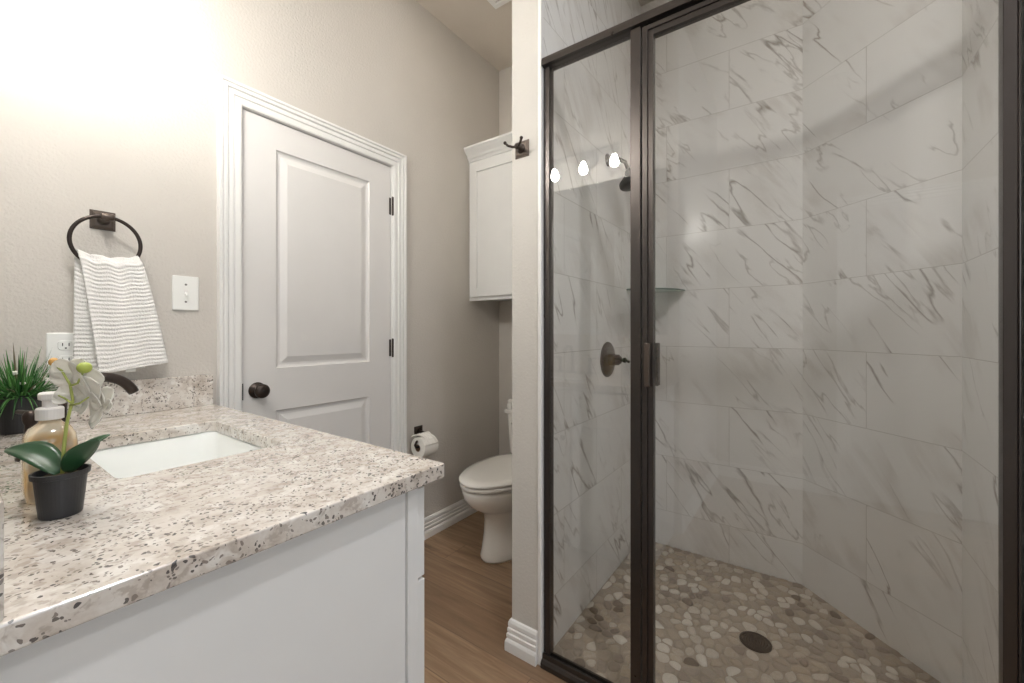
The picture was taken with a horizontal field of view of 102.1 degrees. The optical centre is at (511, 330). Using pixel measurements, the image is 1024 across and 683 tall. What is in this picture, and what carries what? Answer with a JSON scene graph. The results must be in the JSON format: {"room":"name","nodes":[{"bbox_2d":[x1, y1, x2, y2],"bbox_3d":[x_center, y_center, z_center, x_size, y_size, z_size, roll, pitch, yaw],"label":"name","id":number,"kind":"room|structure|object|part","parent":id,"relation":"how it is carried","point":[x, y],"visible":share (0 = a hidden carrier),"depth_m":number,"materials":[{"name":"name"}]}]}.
{"room":"bathroom","nodes":[
{"label":"bathroom","id":0,"kind":"room"},
{"bbox_2d":[0,0,498,517],"bbox_3d":[-0.806,-0.330,2.027,0.120,3.020,2.530,0,0,35],"label":"wall","id":1,"kind":"structure","parent":0,"point":[106,105],"depth_m":1.50,"materials":[{"name":"beige paint"}]},
{"bbox_2d":[0,494,3,620],"bbox_3d":[-0.949,0.211,0.711,1.171,0.110,0.018,0,0,35],"label":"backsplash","id":2,"kind":"structure","parent":1,"relation":"attached to","point":[1,500],"depth_m":0.38,"materials":[{"name":"stone"}]},
{"bbox_2d":[46,333,72,373],"bbox_3d":[-1.307,0.064,1.211,0.008,0.117,0.076,0,0,35],"label":"wall outlet","id":3,"kind":"object","parent":1,"relation":"attached to","point":[58,345],"visible":0.62,"depth_m":1.20,"materials":[{"name":"plastic"}]},
{"bbox_2d":[58,341,72,349],"bbox_3d":[-1.305,0.042,1.210,0.002,0.028,0.032,0,0,35],"label":"receptacle","id":4,"kind":"object","parent":3,"relation":"attached to","point":[62,345],"depth_m":1.21,"materials":[{"name":"plastic"}]},
{"bbox_2d":[58,355,72,360],"bbox_3d":[-1.305,0.085,1.210,0.002,0.028,0.032,0,0,35],"label":"receptacle","id":5,"kind":"object","parent":3,"relation":"attached to","point":[69,357],"depth_m":1.21,"materials":[{"name":"plastic"}]},
{"bbox_2d":[67,209,142,259],"bbox_3d":[-1.237,-0.277,1.257,0.070,0.187,0.165,0,0,35],"label":"towel ring","id":6,"kind":"object","parent":1,"relation":"attached to","point":[101,220],"visible":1,"depth_m":1.26,"materials":[{"name":"brown metal"}]},
{"bbox_3d":[-1.233,-0.341,1.256,0.062,0.032,0.032,0,0,35],"label":"post","id":7,"kind":"part","parent":6,"relation":"part of","materials":[{"name":"brown metal"}]},
{"bbox_2d":[73,249,167,372],"bbox_3d":[-1.194,-0.054,1.271,0.050,0.365,0.210,0,0,35],"label":"hand towel","id":8,"kind":"object","parent":6,"relation":"hanging from","point":[116,327],"visible":0.96,"depth_m":1.24,"materials":[{"name":"white fabric"}]},
{"bbox_2d":[172,275,198,310],"bbox_3d":[-1.136,-0.132,1.443,0.019,0.120,0.076,0,0,35],"label":"light switch","id":9,"kind":"object","parent":1,"relation":"attached to","point":[185,289],"visible":1,"depth_m":1.44,"materials":[{"name":"plastic"}]},
{"bbox_2d":[217,74,406,452],"bbox_3d":[-0.862,0.118,1.901,0.176,2.124,0.874,0,0,35],"label":"door","id":10,"kind":"structure","parent":1,"relation":"in","point":[312,210],"depth_m":1.82,"materials":[{"name":"paint"}]},
{"bbox_3d":[-0.989,0.235,1.625,0.060,0.064,0.064,0,0,35],"label":"knob","id":11,"kind":"part","parent":10,"relation":"part of","materials":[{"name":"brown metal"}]},
{"bbox_2d":[414,425,423,447],"bbox_3d":[-0.507,0.579,2.264,0.095,0.093,0.147,0,0,35],"label":"toilet paper holder","id":12,"kind":"object","parent":1,"relation":"attached to","point":[418,429],"visible":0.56,"depth_m":2.30,"materials":[{"name":"brown metal"}]},
{"bbox_2d":[411,431,438,457],"bbox_3d":[-0.473,0.616,2.241,0.110,0.125,0.112,0,0,35],"label":"toilet paper roll","id":13,"kind":"object","parent":12,"relation":"on","point":[427,442],"visible":0.94,"depth_m":2.21,"materials":[{"name":"paper"}]},
{"bbox_2d":[416,0,653,70],"bbox_3d":[0.662,-1.870,0.216,4.572,0.060,3.780,0,0,35],"label":"ceiling","id":14,"kind":"structure","parent":0,"point":[487,30],"depth_m":2.48,"materials":[{"name":"paint"}]},
{"bbox_2d":[487,0,510,8],"bbox_3d":[-0.057,-1.833,2.140,0.302,0.014,0.302,0,0,35],"label":"ceiling vent","id":15,"kind":"object","parent":14,"relation":"in","point":[493,3],"visible":1,"depth_m":2.30,"materials":[{"name":"white metal"}]},
{"bbox_2d":[512,0,640,652],"bbox_3d":[0.366,-0.330,1.939,0.126,3.020,1.085,0,0,35],"label":"wall","id":16,"kind":"structure","parent":0,"point":[592,93],"depth_m":1.68,"materials":[{"name":"tile"}]},
{"bbox_2d":[424,499,537,666],"bbox_3d":[-0.006,1.123,2.190,0.997,0.115,1.102,0,0,35],"label":"baseboard","id":17,"kind":"structure","parent":16,"relation":"attached to","point":[521,641],"depth_m":1.52,"materials":[{"name":"white paint"}]},
{"bbox_2d":[503,136,528,159],"bbox_3d":[0.019,-0.661,1.480,0.082,0.060,0.065,0,0,35],"label":"robe hook","id":18,"kind":"object","parent":16,"relation":"attached to","point":[522,147],"visible":1,"depth_m":1.49,"materials":[{"name":"brown metal"}]},
{"bbox_3d":[0.023,-0.661,1.486,0.038,0.038,0.034,0,0,35],"label":"hook stem","id":19,"kind":"part","parent":18,"relation":"part of","materials":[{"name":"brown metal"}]},
{"bbox_2d":[538,0,543,664],"bbox_3d":[0.102,-0.330,1.465,0.015,3.020,0.018,0,0,35],"label":"trim","id":20,"kind":"structure","parent":16,"relation":"attached to","point":[540,2],"depth_m":1.46,"materials":[{"name":"white paint"}]},
{"bbox_2d":[600,342,629,376],"bbox_3d":[0.500,0.134,1.911,0.125,0.166,0.166,0,0,35],"label":"shower valve","id":21,"kind":"object","parent":16,"relation":"attached to","point":[609,359],"visible":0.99,"depth_m":1.91,"materials":[{"name":"brown metal"}]},
{"bbox_2d":[605,153,629,191],"bbox_3d":[0.518,-0.741,1.901,0.166,0.187,0.106,0,0,35],"label":"shower head","id":22,"kind":"object","parent":16,"relation":"attached to","point":[624,185],"visible":0.63,"depth_m":1.89},
{"bbox_3d":[0.496,-0.773,1.917,0.105,0.082,0.019,0,0,35],"label":"arm","id":23,"kind":"part","parent":22,"relation":"part of","materials":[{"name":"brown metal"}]},
{"bbox_2d":[499,0,802,584],"bbox_3d":[0.826,-0.330,2.339,2.180,3.020,0.100,0,0,35],"label":"wall","id":24,"kind":"structure","parent":0,"point":[729,83],"depth_m":2.09,"materials":[{"name":"stone"}]},
{"bbox_2d":[464,131,511,300],"bbox_3d":[0.159,-0.678,2.522,0.879,0.971,0.371,0,0,35],"label":"upper cabinet","id":25,"kind":"object","parent":24,"relation":"attached to","point":[490,160],"visible":0.38,"depth_m":2.56,"materials":[{"name":"paint"}]},
{"bbox_3d":[0.159,-1.123,2.522,0.879,0.082,0.371,0,0,35],"label":"crown moulding","id":26,"kind":"part","parent":25,"relation":"part of","materials":[{"name":"paint"}]},
{"bbox_2d":[627,288,684,292],"bbox_3d":[0.760,-0.216,2.178,0.235,0.008,0.235,0,0,35],"label":"corner shelf","id":27,"kind":"object","parent":24,"relation":"attached to","point":[657,290],"visible":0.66,"depth_m":2.17,"materials":[{"name":"grey stone"}]},
{"bbox_2d":[422,511,940,682],"bbox_3d":[0.662,1.203,0.216,4.572,0.074,3.780,0,0,35],"label":"floor","id":28,"kind":"structure","parent":0,"point":[703,605],"depth_m":1.63,"materials":[{"name":"tile"}]},
{"bbox_2d":[0,486,423,682],"bbox_3d":[-0.790,0.739,0.948,1.151,0.883,0.585,0,0,35],"label":"vanity cabinet","id":29,"kind":"object","parent":28,"relation":"on","point":[342,600],"visible":0.44,"depth_m":0.60,"materials":[{"name":"paint"}]},
{"bbox_2d":[0,374,443,656],"bbox_3d":[-0.783,0.226,0.939,1.177,0.140,0.581,0,0,35],"label":"countertop","id":30,"kind":"structure","parent":29,"relation":"on","point":[134,539],"depth_m":0.64,"materials":[{"name":"stone"}]},
{"bbox_2d":[0,345,55,434],"bbox_3d":[-1.252,0.148,1.078,0.198,0.236,0.206,0,0,35],"label":"potted grass","id":31,"kind":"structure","parent":30,"relation":"on","point":[18,391],"depth_m":1.06,"materials":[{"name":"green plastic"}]},
{"bbox_2d":[0,395,41,434],"bbox_3d":[-1.298,0.216,1.091,0.083,0.098,0.083,0,0,35],"label":"pot","id":32,"kind":"object","parent":31,"relation":"on","point":[8,426],"depth_m":1.06,"materials":[{"name":"black plastic"}]},
{"bbox_2d":[20,391,77,503],"bbox_3d":[-0.737,0.181,0.663,0.059,0.168,0.063,0,0,35],"label":"soap dispenser","id":33,"kind":"object","parent":30,"relation":"on","point":[49,428],"visible":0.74,"depth_m":0.65,"materials":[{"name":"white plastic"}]},
{"bbox_2d":[4,358,113,520],"bbox_3d":[-0.664,0.152,0.599,0.169,0.227,0.065,0,0,-10],"label":"potted orchid","id":34,"kind":"object","parent":30,"relation":"on","point":[59,483],"visible":1,"depth_m":0.60,"materials":[{"name":"white plant"}]},
{"bbox_3d":[-0.654,0.234,0.599,0.062,0.064,0.062,0,0,35],"label":"pot","id":35,"kind":"part","parent":34,"relation":"part of","materials":[{"name":"black plastic"}]},
{"bbox_3d":[-0.651,0.096,0.611,0.048,0.043,0.012,0,0,-2],"label":"flower","id":36,"kind":"part","parent":34,"relation":"part of","materials":[{"name":"white plant"}]},
{"bbox_3d":[-0.641,0.127,0.601,0.055,0.159,0.007,0,0,1],"label":"stem","id":37,"kind":"part","parent":34,"relation":"part of","materials":[{"name":"green plant"}]},
{"bbox_3d":[-0.640,0.067,0.607,0.065,0.056,0.023,0,0,-16],"label":"flower","id":38,"kind":"part","parent":34,"relation":"part of","materials":[{"name":"white plant"}]},
{"bbox_3d":[-0.622,0.091,0.601,0.073,0.064,0.014,0,0,20],"label":"flower","id":39,"kind":"part","parent":34,"relation":"part of","materials":[{"name":"white plant"}]},
{"bbox_3d":[-0.607,0.113,0.610,0.063,0.062,0.016,0,0,17],"label":"flower","id":40,"kind":"part","parent":34,"relation":"part of","materials":[{"name":"white plant"}]},
{"bbox_2d":[14,372,138,461],"bbox_3d":[-0.883,0.176,0.855,0.309,0.179,0.170,0,0,35],"label":"faucet","id":41,"kind":"object","parent":30,"relation":"on","point":[28,416],"visible":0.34,"depth_m":0.88,"materials":[{"name":"brown metal"}]},
{"bbox_3d":[-1.028,0.174,0.873,0.052,0.015,0.012,0,0,21],"label":"lever","id":42,"kind":"part","parent":41,"relation":"part of","materials":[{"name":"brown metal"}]},
{"bbox_3d":[-1.005,0.216,0.864,0.044,0.100,0.044,0,0,35],"label":"handle","id":43,"kind":"part","parent":41,"relation":"part of","materials":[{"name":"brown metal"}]},
{"bbox_3d":[-0.876,0.176,0.865,0.048,0.179,0.144,0,0,35],"label":"spout","id":44,"kind":"part","parent":41,"relation":"part of","materials":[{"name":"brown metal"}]},
{"bbox_2d":[90,431,262,477],"bbox_3d":[-0.796,0.371,0.984,0.487,0.148,0.352,0,0,35],"label":"sink","id":45,"kind":"object","parent":30,"relation":"in","point":[132,460],"visible":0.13,"depth_m":1.12,"materials":[{"name":"ceramic"}]},
{"bbox_3d":[-0.660,0.739,1.132,1.151,0.883,0.025,0,0,35],"label":"frame","id":46,"kind":"part","parent":29,"relation":"part of","materials":[{"name":"paint"}]},
{"bbox_3d":[-0.336,0.403,0.933,0.372,0.178,0.026,0,0,35],"label":"drawer","id":47,"kind":"part","parent":29,"relation":"part of","materials":[{"name":"paint"}]},
{"bbox_3d":[-0.336,0.780,0.933,0.372,0.564,0.026,0,0,35],"label":"cabinet door","id":48,"kind":"part","parent":29,"relation":"part of","materials":[{"name":"paint"}]},
{"bbox_2d":[459,408,511,563],"bbox_3d":[0.026,0.835,2.332,0.460,0.690,0.832,0,0,35],"label":"toilet","id":49,"kind":"object","parent":28,"relation":"on","point":[486,485],"visible":0.32,"depth_m":2.11,"materials":[{"name":"ceramic"}]},
{"bbox_3d":[-0.052,0.771,2.223,0.378,0.023,0.555,0,0,35],"label":"seat","id":50,"kind":"part","parent":49,"relation":"part of","materials":[{"name":"ceramic"}]},
{"bbox_3d":[-0.051,0.746,2.224,0.380,0.024,0.566,0,0,35],"label":"lid","id":51,"kind":"part","parent":49,"relation":"part of","materials":[{"name":"ceramic"}]},
{"bbox_3d":[-0.020,0.984,2.268,0.368,0.392,0.645,0,0,35],"label":"bowl","id":52,"kind":"part","parent":49,"relation":"part of","materials":[{"name":"ceramic"}]},
{"bbox_3d":[0.195,0.503,2.570,0.460,0.026,0.249,0,0,35],"label":"tank lid","id":53,"kind":"part","parent":49,"relation":"part of","materials":[{"name":"ceramic"}]},
{"bbox_2d":[507,399,511,408],"bbox_3d":[-0.008,0.459,2.604,0.052,0.062,0.052,0,0,35],"label":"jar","id":54,"kind":"object","parent":49,"relation":"on","point":[509,404],"visible":0.7,"depth_m":2.58,"materials":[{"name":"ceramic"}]},
{"bbox_3d":[0.198,0.649,2.574,0.430,0.262,0.232,0,0,35],"label":"tank","id":55,"kind":"part","parent":49,"relation":"part of","materials":[{"name":"ceramic"}]},
{"bbox_2d":[739,631,771,652],"bbox_3d":[0.918,1.171,1.560,0.107,0.006,0.107,0,0,35],"label":"floor drain","id":56,"kind":"object","parent":28,"relation":"on","point":[754,641],"visible":1,"depth_m":1.56,"materials":[{"name":"black metal"}]},
{"bbox_2d":[540,0,1023,682],"bbox_3d":[0.594,0.106,1.138,1.164,2.146,0.067,0,0,35],"label":"shower door frame","id":57,"kind":"structure","parent":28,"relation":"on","point":[642,30],"depth_m":1.25,"materials":[{"name":"brown metal"}]},
{"bbox_3d":[0.388,0.105,1.282,0.032,2.066,0.036,0,0,35],"label":"post","id":58,"kind":"part","parent":57,"relation":"part of","materials":[{"name":"brown metal"}]},
{"bbox_3d":[0.405,0.102,1.239,0.016,0.132,0.014,0,0,35],"label":"door pull","id":59,"kind":"part","parent":57,"relation":"part of","materials":[{"name":"brown metal"}]},
{"bbox_3d":[0.446,0.102,1.271,0.014,0.132,0.022,0,0,35],"label":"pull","id":60,"kind":"part","parent":57,"relation":"part of","materials":[{"name":"brown metal"}]},
{"bbox_2d":[803,0,961,682],"bbox_3d":[1.398,-0.330,1.619,0.012,3.020,0.594,0,0,-10],"label":"wall","id":61,"kind":"structure","parent":0,"point":[882,79],"depth_m":1.55,"materials":[{"name":"tile"}]},
{"bbox_2d":[962,0,997,682],"bbox_3d":[1.258,-0.330,1.055,0.012,3.020,0.653,0,0,35],"label":"wall","id":62,"kind":"structure","parent":0,"point":[979,17],"depth_m":1.20,"materials":[{"name":"tile"}]}
]}

